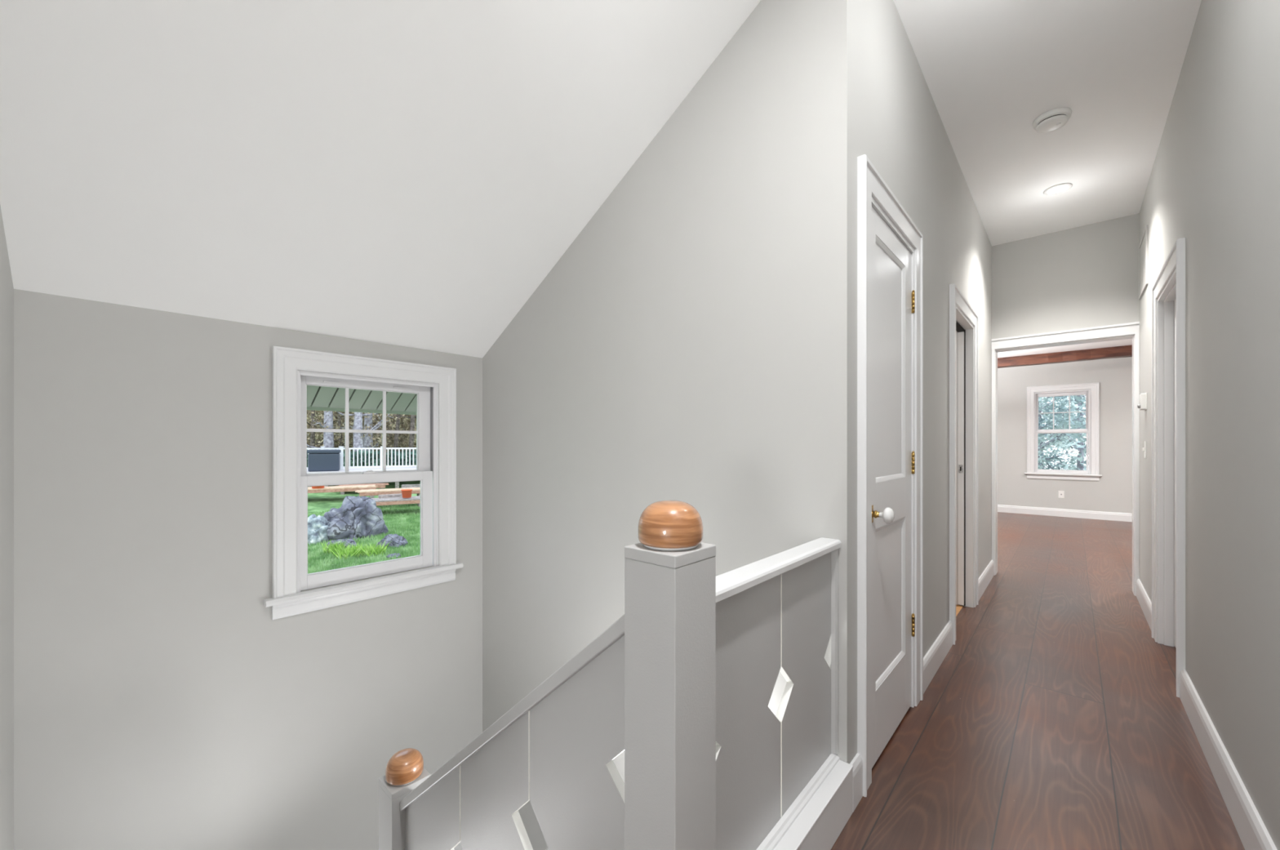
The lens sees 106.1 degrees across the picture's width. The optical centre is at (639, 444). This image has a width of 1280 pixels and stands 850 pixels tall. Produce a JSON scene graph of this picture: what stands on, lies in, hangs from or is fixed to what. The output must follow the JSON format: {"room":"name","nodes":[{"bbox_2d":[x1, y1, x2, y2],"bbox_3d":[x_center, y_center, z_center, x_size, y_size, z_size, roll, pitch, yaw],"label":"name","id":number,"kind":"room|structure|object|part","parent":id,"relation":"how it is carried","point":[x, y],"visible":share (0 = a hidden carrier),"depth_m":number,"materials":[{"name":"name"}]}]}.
{"room":"upstairs hallway","nodes":[
{"label":"upstairs hallway","id":0,"kind":"room"},
{"bbox_2d":[0,205,13,849],"bbox_3d":[-0.441,0.959,0.039,4.708,5.361,0.120,0,0,42],"label":"wall","id":1,"kind":"structure","parent":0,"point":[6,289],"depth_m":1.54,"materials":[{"name":"grey paint"}]},
{"bbox_2d":[13,288,482,849],"bbox_3d":[-1.623,1.542,2.367,0.160,4.197,2.009,0,0,42],"label":"wall","id":2,"kind":"structure","parent":0,"point":[160,703],"depth_m":1.99,"materials":[{"name":"grey paint"}]},
{"bbox_2d":[306,385,416,414],"bbox_3d":[-1.498,-0.346,2.949,0.432,0.285,4.462,0,0,42],"label":"roof overhang","id":3,"kind":"object","parent":2,"relation":"attached to","point":[318,397],"visible":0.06,"depth_m":2.90,"materials":[{"name":"green"}]},
{"bbox_2d":[263,346,463,619],"bbox_3d":[-1.425,0.173,2.548,0.212,1.243,0.929,0,0,42],"label":"window","id":4,"kind":"structure","parent":2,"relation":"in","point":[436,403],"depth_m":2.45,"materials":[{"name":"white paint"}]},
{"bbox_3d":[-1.437,-0.077,2.553,0.028,0.527,0.645,0,0,42],"label":"sash","id":5,"kind":"part","parent":4,"relation":"part of","materials":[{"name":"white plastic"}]},
{"bbox_3d":[-1.413,0.421,2.528,0.028,0.543,0.641,0,0,42],"label":"sash","id":6,"kind":"part","parent":4,"relation":"part of","materials":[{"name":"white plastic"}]},
{"bbox_3d":[-1.445,0.171,2.566,0.160,1.048,0.679,0,0,42],"label":"frame","id":7,"kind":"part","parent":4,"relation":"part of","materials":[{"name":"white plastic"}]},
{"bbox_2d":[0,0,760,357],"bbox_3d":[-0.743,-1.208,1.578,2.223,1.354,2.029,0,0,42],"label":"ceiling","id":8,"kind":"structure","parent":0,"point":[406,173],"depth_m":1.64,"materials":[{"name":"white paint"}]},
{"bbox_2d":[453,842,462,849],"bbox_3d":[-1.187,2.320,1.977,1.007,0.040,1.767,0,0,42],"label":"floor","id":9,"kind":"structure","parent":0,"point":[459,846],"depth_m":2.75,"materials":[{"name":"white paint"}]},
{"bbox_2d":[378,747,431,849],"bbox_3d":[-0.836,1.697,1.711,0.122,1.206,0.133,0,0,42],"label":"newel post","id":10,"kind":"object","parent":9,"relation":"on","point":[405,771],"visible":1,"depth_m":1.66,"materials":[{"name":"grey paint"}]},
{"bbox_3d":[-0.836,1.750,1.711,0.118,1.100,0.132,0,0,42],"label":"post","id":11,"kind":"part","parent":10,"relation":"part of","materials":[{"name":"grey paint"}]},
{"bbox_2d":[400,614,624,849],"bbox_3d":[-0.398,1.146,1.300,1.083,1.674,0.058,0,0,42],"label":"guard","id":12,"kind":"object","parent":10,"relation":"attached to","point":[555,750],"visible":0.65,"depth_m":1.12,"materials":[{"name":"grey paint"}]},
{"bbox_2d":[482,0,859,849],"bbox_3d":[0.820,0.912,1.446,4.708,5.455,0.120,0,0,42],"label":"wall","id":13,"kind":"structure","parent":0,"point":[695,343],"depth_m":1.90,"materials":[{"name":"grey paint"}]},
{"bbox_2d":[859,0,991,657],"bbox_3d":[1.883,-0.307,2.979,0.120,2.915,3.583,0,0,42],"label":"wall","id":14,"kind":"structure","parent":0,"point":[903,134],"depth_m":2.44,"materials":[{"name":"grey paint"}]},
{"bbox_2d":[849,752,862,812],"bbox_3d":[0.692,1.083,1.546,0.018,0.135,0.094,0,0,42],"label":"baseboard","id":15,"kind":"structure","parent":14,"relation":"attached to","point":[857,762],"depth_m":1.54,"materials":[{"name":"white paint"}]},
{"bbox_2d":[857,154,923,796],"bbox_3d":[0.972,0.100,1.905,0.196,2.100,0.815,0,0,42],"label":"door","id":16,"kind":"structure","parent":14,"relation":"in","point":[890,244],"depth_m":1.86,"materials":[{"name":"white paint"}]},
{"bbox_3d":[0.848,0.242,1.658,0.050,0.055,0.055,0,0,42],"label":"knob","id":17,"kind":"part","parent":16,"relation":"part of","materials":[{"name":"white ceramic"}]},
{"bbox_2d":[923,620,952,693],"bbox_3d":[1.533,1.083,2.485,0.018,0.135,0.794,0,0,42],"label":"baseboard","id":18,"kind":"structure","parent":14,"relation":"attached to","point":[936,654],"depth_m":2.45,"materials":[{"name":"white paint"}]},
{"bbox_2d":[949,283,978,644],"bbox_3d":[2.070,0.110,3.167,0.148,2.080,0.940,0,0,42],"label":"door frame","id":19,"kind":"structure","parent":14,"relation":"in","point":[963,319],"depth_m":3.41,"materials":[{"name":"white paint"}]},
{"bbox_3d":[2.283,0.170,3.425,0.027,0.060,0.002,0,0,42],"label":"edge pull","id":20,"kind":"part","parent":19,"relation":"part of","materials":[{"name":"metal"}]},
{"bbox_2d":[978,560,994,599],"bbox_3d":[2.770,1.083,3.865,0.018,0.135,1.035,0,0,42],"label":"baseboard","id":21,"kind":"structure","parent":14,"relation":"attached to","point":[988,574],"depth_m":3.87,"materials":[{"name":"white paint"}]},
{"bbox_2d":[831,511,1244,849],"bbox_3d":[2.489,1.269,2.926,6.200,0.242,13.080,0,0,42],"label":"floor","id":22,"kind":"structure","parent":0,"point":[1054,717],"depth_m":1.93,"materials":[{"name":"brown wood"}]},
{"bbox_2d":[624,500,715,849],"bbox_3d":[0.057,0.627,0.906,0.122,1.045,0.127,0,0,42],"label":"newel post","id":23,"kind":"object","parent":22,"relation":"on","point":[670,575],"visible":1,"depth_m":0.86,"materials":[{"name":"grey paint"}]},
{"bbox_2d":[715,537,853,849],"bbox_3d":[0.362,0.725,1.246,0.110,0.848,0.788,0,0,42],"label":"guard","id":24,"kind":"object","parent":22,"relation":"on","point":[782,782],"visible":0.74,"depth_m":1.26,"materials":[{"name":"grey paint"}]},
{"bbox_3d":[0.349,0.315,1.258,0.074,0.027,0.787,0,0,42],"label":"cap rail","id":25,"kind":"part","parent":24,"relation":"part of","materials":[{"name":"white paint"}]},
{"bbox_3d":[0.365,0.991,1.244,0.022,0.018,0.786,0,0,42],"label":"moulding","id":26,"kind":"part","parent":24,"relation":"part of","materials":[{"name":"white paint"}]},
{"bbox_3d":[0.620,0.654,1.532,0.018,0.654,0.017,0,0,42],"label":"corner moulding","id":27,"kind":"part","parent":24,"relation":"part of","materials":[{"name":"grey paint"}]},
{"bbox_2d":[893,0,1201,245],"bbox_3d":[0.767,-1.815,0.962,1.151,0.100,8.097,0,0,42],"label":"ceiling","id":28,"kind":"structure","parent":0,"point":[989,68],"depth_m":2.42,"materials":[{"name":"white paint"}]},
{"bbox_2d":[1032,106,1071,133],"bbox_3d":[2.218,-1.737,2.591,0.160,0.054,0.160,0,0,42],"label":"smoke detector","id":29,"kind":"object","parent":28,"relation":"attached to","point":[1054,119],"visible":1,"depth_m":2.56,"materials":[{"name":"white plastic"}]},
{"bbox_2d":[1043,182,1072,195],"bbox_3d":[2.878,-1.760,3.316,0.153,0.008,0.153,0,0,42],"label":"recessed light","id":30,"kind":"object","parent":28,"relation":"in","point":[1060,188],"visible":1,"depth_m":3.31,"materials":[{"name":"white plastic"}]},
{"bbox_2d":[997,356,1132,513],"bbox_3d":[6.840,-0.215,7.781,6.200,2.730,0.160,0,0,42],"label":"wall","id":31,"kind":"structure","parent":0,"point":[1113,491],"depth_m":7.66,"materials":[{"name":"grey paint"}]},
{"bbox_2d":[1057,490,1064,497],"bbox_3d":[6.769,0.794,7.732,0.072,0.116,0.009,0,0,42],"label":"wall outlet","id":32,"kind":"object","parent":31,"relation":"attached to","point":[1060,493],"visible":1,"depth_m":7.73,"materials":[{"name":"white plastic"}]},
{"bbox_2d":[1024,382,1102,480],"bbox_3d":[6.812,-0.203,7.772,0.930,1.525,0.212,0,0,42],"label":"window","id":33,"kind":"structure","parent":31,"relation":"in","point":[1091,390],"depth_m":7.71,"materials":[{"name":"white paint"}]},
{"bbox_3d":[6.792,0.117,7.760,0.642,0.683,0.028,0,0,42],"label":"sash","id":34,"kind":"part","parent":33,"relation":"part of","materials":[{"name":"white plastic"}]},
{"bbox_3d":[6.829,-0.205,7.792,0.680,1.330,0.160,0,0,42],"label":"frame","id":35,"kind":"part","parent":33,"relation":"part of","materials":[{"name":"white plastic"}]},
{"bbox_3d":[6.816,-0.523,7.784,0.646,0.669,0.028,0,0,42],"label":"sash","id":36,"kind":"part","parent":33,"relation":"part of","materials":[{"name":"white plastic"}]},
{"bbox_2d":[997,504,1132,521],"bbox_3d":[6.780,1.087,7.714,6.200,0.125,0.020,0,0,42],"label":"baseboard","id":37,"kind":"structure","parent":31,"relation":"attached to","point":[1125,517],"depth_m":7.67,"materials":[{"name":"white paint"}]},
{"bbox_2d":[997,338,1132,357],"bbox_3d":[5.214,-1.430,5.967,6.400,0.100,5.033,0,0,42],"label":"ceiling","id":38,"kind":"structure","parent":0,"point":[1126,341],"depth_m":6.87,"materials":[{"name":"white paint"}]},
{"bbox_2d":[997,344,1132,368],"bbox_3d":[6.286,-1.306,7.163,6.180,0.149,0.172,0,0,42],"label":"ceiling beam","id":39,"kind":"structure","parent":38,"relation":"attached to","point":[1125,351],"depth_m":7.08,"materials":[{"name":"brown wood"}]},
{"bbox_2d":[991,213,1139,338],"bbox_3d":[3.488,-0.307,4.041,6.200,2.915,0.140,0,0,42],"label":"wall","id":40,"kind":"structure","parent":0,"point":[1085,276],"depth_m":3.94,"materials":[{"name":"grey paint"}]},
{"bbox_2d":[991,321,1139,595],"bbox_3d":[3.503,0.107,4.014,0.911,2.085,0.180,0,0,42],"label":"doorway","id":41,"kind":"structure","parent":40,"relation":"in","point":[1129,330],"depth_m":3.85,"materials":[{"name":"white paint"}]},
{"bbox_3d":[3.126,0.152,4.257,0.024,1.995,0.022,0,0,42],"label":"casing","id":42,"kind":"part","parent":41,"relation":"part of","materials":[{"name":"white paint"}]},
{"bbox_3d":[3.453,-0.890,3.958,0.911,0.090,0.030,0,0,42],"label":"head casing","id":43,"kind":"part","parent":41,"relation":"part of","materials":[{"name":"white paint"}]},
{"bbox_3d":[3.786,0.152,3.665,0.024,1.995,0.022,0,0,42],"label":"casing","id":44,"kind":"part","parent":41,"relation":"part of","materials":[{"name":"white paint"}]},
{"bbox_2d":[1139,0,1279,849],"bbox_3d":[1.148,-0.307,0.614,0.120,2.915,8.087,0,0,42],"label":"wall","id":45,"kind":"structure","parent":0,"point":[1214,183],"depth_m":1.59,"materials":[{"name":"grey paint"}]},
{"bbox_2d":[1137,392,1146,410],"bbox_3d":[3.478,-0.299,3.336,0.043,0.118,0.116,0,0,42],"label":"thermostat","id":46,"kind":"object","parent":45,"relation":"attached to","point":[1143,397],"visible":1,"depth_m":3.29,"materials":[{"name":"white plastic"}]},
{"bbox_2d":[1138,224,1147,299],"bbox_3d":[3.579,-1.285,3.423,0.010,0.396,0.481,0,0,42],"label":"hatch","id":47,"kind":"object","parent":45,"relation":"attached to","point":[1143,246],"visible":1,"depth_m":3.42,"materials":[{"name":"grey paint"}]},
{"bbox_3d":[3.581,-1.285,3.421,0.004,0.356,0.441,0,0,42],"label":"panel","id":48,"kind":"part","parent":47,"relation":"part of","materials":[{"name":"grey paint"}]},
{"bbox_2d":[1136,578,1151,631],"bbox_3d":[3.429,1.083,3.262,0.018,0.135,1.055,0,0,42],"label":"baseboard","id":49,"kind":"structure","parent":45,"relation":"attached to","point":[1144,602],"depth_m":3.26,"materials":[{"name":"white paint"}]},
{"bbox_2d":[1142,440,1146,457],"bbox_3d":[3.498,0.032,3.338,0.016,0.116,0.072,0,0,42],"label":"light switch","id":50,"kind":"object","parent":45,"relation":"attached to","point":[1144,449],"visible":1,"depth_m":3.31,"materials":[{"name":"white plastic"}]},
{"bbox_3d":[3.502,0.032,3.334,0.006,0.116,0.072,0,0,42],"label":"plate","id":51,"kind":"part","parent":50,"relation":"part of","materials":[{"name":"white plastic"}]},
{"bbox_2d":[1151,237,1185,697],"bbox_3d":[2.811,0.105,2.490,0.148,2.090,0.920,0,0,42],"label":"door frame","id":52,"kind":"structure","parent":45,"relation":"in","point":[1168,290],"depth_m":2.75,"materials":[{"name":"white paint"}]},
{"bbox_2d":[1179,668,1277,849],"bbox_3d":[0.470,1.083,-0.039,0.018,0.135,5.970,0,0,42],"label":"baseboard","id":53,"kind":"structure","parent":45,"relation":"attached to","point":[1253,833],"depth_m":1.55,"materials":[{"name":"white paint"}]},
{"label":"outside","id":54,"kind":"structure","parent":0,"visible":0},
{"bbox_2d":[306,413,416,450],"bbox_3d":[-23.153,-5.248,37.000,27.294,13.696,14.000,0,0,0],"label":"hillside","id":55,"kind":"structure","parent":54,"point":[308,413],"depth_m":32.43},
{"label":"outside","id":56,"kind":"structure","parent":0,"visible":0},
{"bbox_2d":[306,457,420,573],"bbox_3d":[-10.737,1.193,16.338,32.000,1.904,26.000,0,0,42],"label":"lawn","id":57,"kind":"structure","parent":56,"point":[322,500],"depth_m":16.16,"materials":[{"name":"plant"}]},
{"bbox_2d":[307,514,330,545],"bbox_3d":[-6.929,2.049,10.169,0.675,1.186,0.790,0,0,25],"label":"boulder","id":58,"kind":"object","parent":57,"relation":"on","point":[317,526],"visible":0.3,"depth_m":10.04,"materials":[{"name":"grey stone"}]},
{"bbox_2d":[306,409,337,449],"bbox_3d":[-15.701,-2.536,23.983,3.266,7.518,3.723,0,0,-29],"label":"tree","id":59,"kind":"object","parent":57,"relation":"on","point":[328,437],"visible":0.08,"depth_m":23.75,"materials":[{"name":"grey plant"}]},
{"bbox_2d":[306,409,352,446],"bbox_3d":[-17.591,-3.002,26.071,4.206,7.836,4.333,0,0,42],"label":"tree","id":60,"kind":"object","parent":57,"relation":"on","point":[313,443],"visible":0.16,"depth_m":25.98,"materials":[{"name":"brown plant"}]},
{"bbox_2d":[313,411,364,447],"bbox_3d":[-17.222,-2.903,27.003,4.076,7.655,4.048,0,0,42],"label":"tree","id":61,"kind":"object","parent":57,"relation":"on","point":[340,443],"visible":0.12,"depth_m":26.83,"materials":[{"name":"brown plant"}]},
{"bbox_2d":[326,538,356,549],"bbox_3d":[-5.948,2.061,9.611,0.608,0.342,0.555,0,0,42],"label":"stone","id":62,"kind":"object","parent":57,"relation":"on","point":[351,541],"visible":0.3,"depth_m":9.57,"materials":[{"name":"grey stone"}]},
{"bbox_2d":[307,484,377,497],"bbox_3d":[-10.396,1.765,16.486,2.487,0.653,0.911,0,0,-30],"label":"stack","id":63,"kind":"object","parent":57,"relation":"on","point":[334,488],"visible":0.5,"depth_m":16.26,"materials":[{"name":"beige wood"}]},
{"bbox_2d":[311,485,324,488],"bbox_3d":[-10.701,1.365,16.000,0.432,0.180,0.432,0,0,42],"label":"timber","id":64,"kind":"object","parent":63,"relation":"on","point":[314,486],"visible":0.33,"depth_m":15.86,"materials":[{"name":"orange wood"}]},
{"bbox_3d":[-10.371,1.526,16.500,2.300,0.100,0.900,0,0,-30],"label":"frame","id":65,"kind":"part","parent":63,"relation":"part of","materials":[{"name":"beige wood"}]},
{"bbox_2d":[320,538,391,559],"bbox_3d":[-6.519,1.944,10.117,4.290,0.292,1.068,0,0,42],"label":"weeds","id":66,"kind":"object","parent":57,"relation":"on","point":[340,552],"visible":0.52,"depth_m":8.95,"materials":[{"name":"green plant"}]},
{"bbox_2d":[323,495,388,542],"bbox_3d":[-6.392,1.971,10.694,1.074,1.690,1.375,0,0,42],"label":"boulder","id":67,"kind":"object","parent":57,"relation":"on","point":[357,517],"visible":0.5,"depth_m":10.45,"materials":[{"name":"grey stone"}]},
{"bbox_2d":[306,409,416,460],"bbox_3d":[-17.101,-1.927,29.006,13.671,6.258,4.268,0,0,0],"label":"brush","id":68,"kind":"object","parent":57,"relation":"on","point":[402,443],"visible":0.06,"depth_m":27.77,"materials":[{"name":"brown plant"}]},
{"bbox_2d":[306,448,416,467],"bbox_3d":[-12.870,1.035,22.696,9.374,1.717,1.037,0,0,0],"label":"hedge","id":69,"kind":"object","parent":57,"relation":"on","point":[359,451],"visible":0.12,"depth_m":22.47,"materials":[{"name":"green plant"}]},
{"bbox_2d":[333,412,390,458],"bbox_3d":[-14.538,-2.768,25.901,4.116,7.845,3.791,0,0,23],"label":"tree","id":70,"kind":"object","parent":57,"relation":"on","point":[367,439],"visible":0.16,"depth_m":25.73,"materials":[{"name":"grey plant"}]},
{"bbox_2d":[306,466,416,488],"bbox_3d":[-11.425,1.580,19.813,9.500,1.180,3.200,0,0,-30],"label":"deck","id":71,"kind":"object","parent":57,"relation":"on","point":[406,468],"visible":0.09,"depth_m":19.23,"materials":[{"name":"grey"}]},
{"bbox_2d":[306,449,341,471],"bbox_3d":[-12.064,0.587,18.405,1.040,0.807,0.960,0,0,-30],"label":"hot tub","id":72,"kind":"object","parent":71,"relation":"on","point":[317,460],"visible":0.99,"depth_m":18.01,"materials":[{"name":"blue plastic"}]},
{"bbox_2d":[306,446,416,469],"bbox_3d":[-10.939,0.523,19.862,7.128,0.935,0.180,0,0,-30],"label":"deck railing","id":73,"kind":"object","parent":71,"relation":"on","point":[341,448],"visible":0.33,"depth_m":19.80,"materials":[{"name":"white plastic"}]},
{"bbox_3d":[-11.961,0.538,19.272,0.140,0.905,0.140,0,0,-30],"label":"railing post","id":74,"kind":"part","parent":73,"relation":"part of","materials":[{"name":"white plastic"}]},
{"bbox_3d":[-10.939,0.890,19.862,7.128,0.050,0.060,0,0,-30],"label":"rail","id":75,"kind":"part","parent":73,"relation":"part of","materials":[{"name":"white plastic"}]},
{"bbox_3d":[-10.939,0.145,19.862,7.128,0.060,0.060,0,0,-30],"label":"rail","id":76,"kind":"part","parent":73,"relation":"part of","materials":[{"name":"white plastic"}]},
{"bbox_3d":[-9.736,1.610,19.286,0.140,1.120,0.140,0,0,-30],"label":"post","id":77,"kind":"part","parent":71,"relation":"part of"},
{"bbox_2d":[338,483,388,494],"bbox_3d":[-10.370,1.794,18.006,1.715,0.638,0.607,0,0,-30],"label":"stack","id":78,"kind":"object","parent":57,"relation":"on","point":[381,486],"visible":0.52,"depth_m":17.98,"materials":[{"name":"beige wood"}]},
{"bbox_3d":[-10.379,1.563,18.000,1.500,0.100,0.600,0,0,-30],"label":"frame","id":79,"kind":"part","parent":78,"relation":"part of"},
{"bbox_2d":[307,503,420,573],"bbox_3d":[-6.313,2.028,12.286,4.154,0.207,14.545,0,0,-36],"label":"grass","id":80,"kind":"structure","parent":57,"relation":"on","point":[398,527],"depth_m":9.91,"materials":[{"name":"green plant"}]},
{"bbox_2d":[324,410,404,466],"bbox_3d":[-14.221,-2.647,24.207,4.457,7.981,3.581,0,0,42],"label":"tree","id":81,"kind":"object","parent":57,"relation":"on","point":[357,419],"visible":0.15,"depth_m":23.88,"materials":[{"name":"grey plant"}]},
{"bbox_2d":[367,413,406,464],"bbox_3d":[-12.720,-2.496,25.800,3.802,7.510,5.096,0,0,-8],"label":"tree","id":82,"kind":"object","parent":57,"relation":"on","point":[397,422],"visible":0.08,"depth_m":25.97,"materials":[{"name":"brown plant"}]},
{"bbox_2d":[355,487,420,506],"bbox_3d":[-8.258,1.795,15.986,2.068,0.634,0.806,0,0,-30],"label":"stack","id":83,"kind":"object","parent":57,"relation":"on","point":[415,490],"visible":0.59,"depth_m":15.69,"materials":[{"name":"beige wood"}]},
{"bbox_3d":[-8.229,1.565,16.000,1.900,0.100,0.800,0,0,-30],"label":"frame","id":84,"kind":"part","parent":83,"relation":"part of","materials":[{"name":"beige wood"}]},
{"bbox_2d":[401,484,420,487],"bbox_3d":[-8.000,1.477,17.500,1.200,0.090,0.140,0,0,-19],"label":"timber","id":85,"kind":"object","parent":83,"relation":"on","point":[406,485],"visible":0.51,"depth_m":17.36,"materials":[{"name":"grey wood"}]},
{"bbox_2d":[376,533,408,548],"bbox_3d":[-5.089,2.059,9.884,0.533,0.457,0.568,0,0,42],"label":"stone","id":86,"kind":"object","parent":57,"relation":"on","point":[396,540],"visible":0.46,"depth_m":9.80,"materials":[{"name":"grey stone"}]},
{"bbox_2d":[386,552,400,559],"bbox_3d":[-4.577,2.077,8.892,0.262,0.133,0.289,0,0,3],"label":"stone","id":87,"kind":"object","parent":57,"relation":"on","point":[391,554],"visible":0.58,"depth_m":8.85,"materials":[{"name":"grey stone"}]},
{"bbox_2d":[373,413,416,464],"bbox_3d":[-11.698,-2.408,25.041,3.922,7.658,4.432,0,0,42],"label":"tree","id":88,"kind":"object","parent":57,"relation":"on","point":[412,417],"visible":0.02,"depth_m":24.95,"materials":[{"name":"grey plant"}]},
{"bbox_2d":[371,495,420,505],"bbox_3d":[-7.220,1.868,14.614,1.852,0.507,0.902,0,0,-30],"label":"stack","id":89,"kind":"object","parent":57,"relation":"on","point":[413,500],"visible":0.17,"depth_m":14.27,"materials":[{"name":"beige wood"}]},
{"bbox_2d":[377,493,402,497],"bbox_3d":[-7.585,1.567,14.900,0.900,0.090,0.140,0,0,-39],"label":"timber","id":90,"kind":"object","parent":89,"relation":"on","point":[388,495],"visible":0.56,"depth_m":14.76,"materials":[{"name":"wood"}]},
{"bbox_3d":[-7.243,1.702,14.600,1.700,0.100,0.900,0,0,-30],"label":"frame","id":91,"kind":"part","parent":89,"relation":"part of","materials":[{"name":"brown wood"}]},
{"bbox_2d":[400,488,413,497],"bbox_3d":[-7.048,1.467,14.550,0.324,0.240,0.324,0,0,42],"label":"bucket","id":92,"kind":"object","parent":89,"relation":"on","point":[406,493],"visible":1,"depth_m":14.44,"materials":[{"name":"orange plastic"}]},
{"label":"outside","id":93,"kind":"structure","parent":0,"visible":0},
{"bbox_3d":[14.844,3.650,16.561,18.000,0.200,23.520,0,0,42],"label":"yard","id":94,"kind":"structure","parent":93,"visible":0},
{"bbox_2d":[1038,396,1071,450],"bbox_3d":[9.189,-0.277,13.908,5.416,8.165,5.366,0,0,42],"label":"tree","id":95,"kind":"object","parent":94,"relation":"on","point":[1042,397],"visible":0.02,"depth_m":12.20,"materials":[{"name":"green plant"}]},
{"bbox_2d":[1038,395,1085,468],"bbox_3d":[8.209,0.597,11.312,4.671,6.421,4.400,0,0,-43],"label":"tree","id":96,"kind":"object","parent":94,"relation":"on","point":[1061,397],"visible":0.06,"depth_m":10.15,"materials":[{"name":"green plant"}]},
{"bbox_2d":[1038,395,1088,471],"bbox_3d":[10.235,0.519,10.888,4.696,6.573,4.908,0,0,36],"label":"tree","id":97,"kind":"object","parent":94,"relation":"on","point":[1080,447],"visible":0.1,"depth_m":10.44,"materials":[{"name":"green plant"}]},
{"bbox_2d":[1038,395,1088,469],"bbox_3d":[10.846,-0.230,13.360,5.580,8.064,5.850,0,0,-9],"label":"tree","id":98,"kind":"object","parent":94,"relation":"on","point":[1055,455],"visible":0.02,"depth_m":11.99,"materials":[{"name":"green plant"}]},
{"bbox_2d":[1038,403,1088,473],"bbox_3d":[10.279,0.630,9.346,5.171,6.359,4.803,0,0,42],"label":"tree","id":99,"kind":"object","parent":94,"relation":"on","point":[1066,420],"visible":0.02,"depth_m":9.99,"materials":[{"name":"grey plant"}]},
{"bbox_2d":[1039,396,1088,474],"bbox_3d":[12.492,-0.335,11.054,5.355,8.284,5.953,0,0,32],"label":"tree","id":100,"kind":"object","parent":94,"relation":"on","point":[1075,457],"visible":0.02,"depth_m":11.64,"materials":[{"name":"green plant"}]},
{"bbox_2d":[1041,395,1088,469],"bbox_3d":[12.644,-1.444,16.743,6.797,10.504,6.957,0,0,42],"label":"tree","id":101,"kind":"object","parent":94,"relation":"on","point":[1064,396],"visible":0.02,"depth_m":15.15,"materials":[{"name":"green plant"}]},
{"bbox_2d":[1043,395,1088,470],"bbox_3d":[14.327,-0.956,14.416,6.095,9.528,8.310,0,0,-18],"label":"tree","id":102,"kind":"object","parent":94,"relation":"on","point":[1082,395],"visible":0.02,"depth_m":16.16,"materials":[{"name":"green plant"}]}
]}

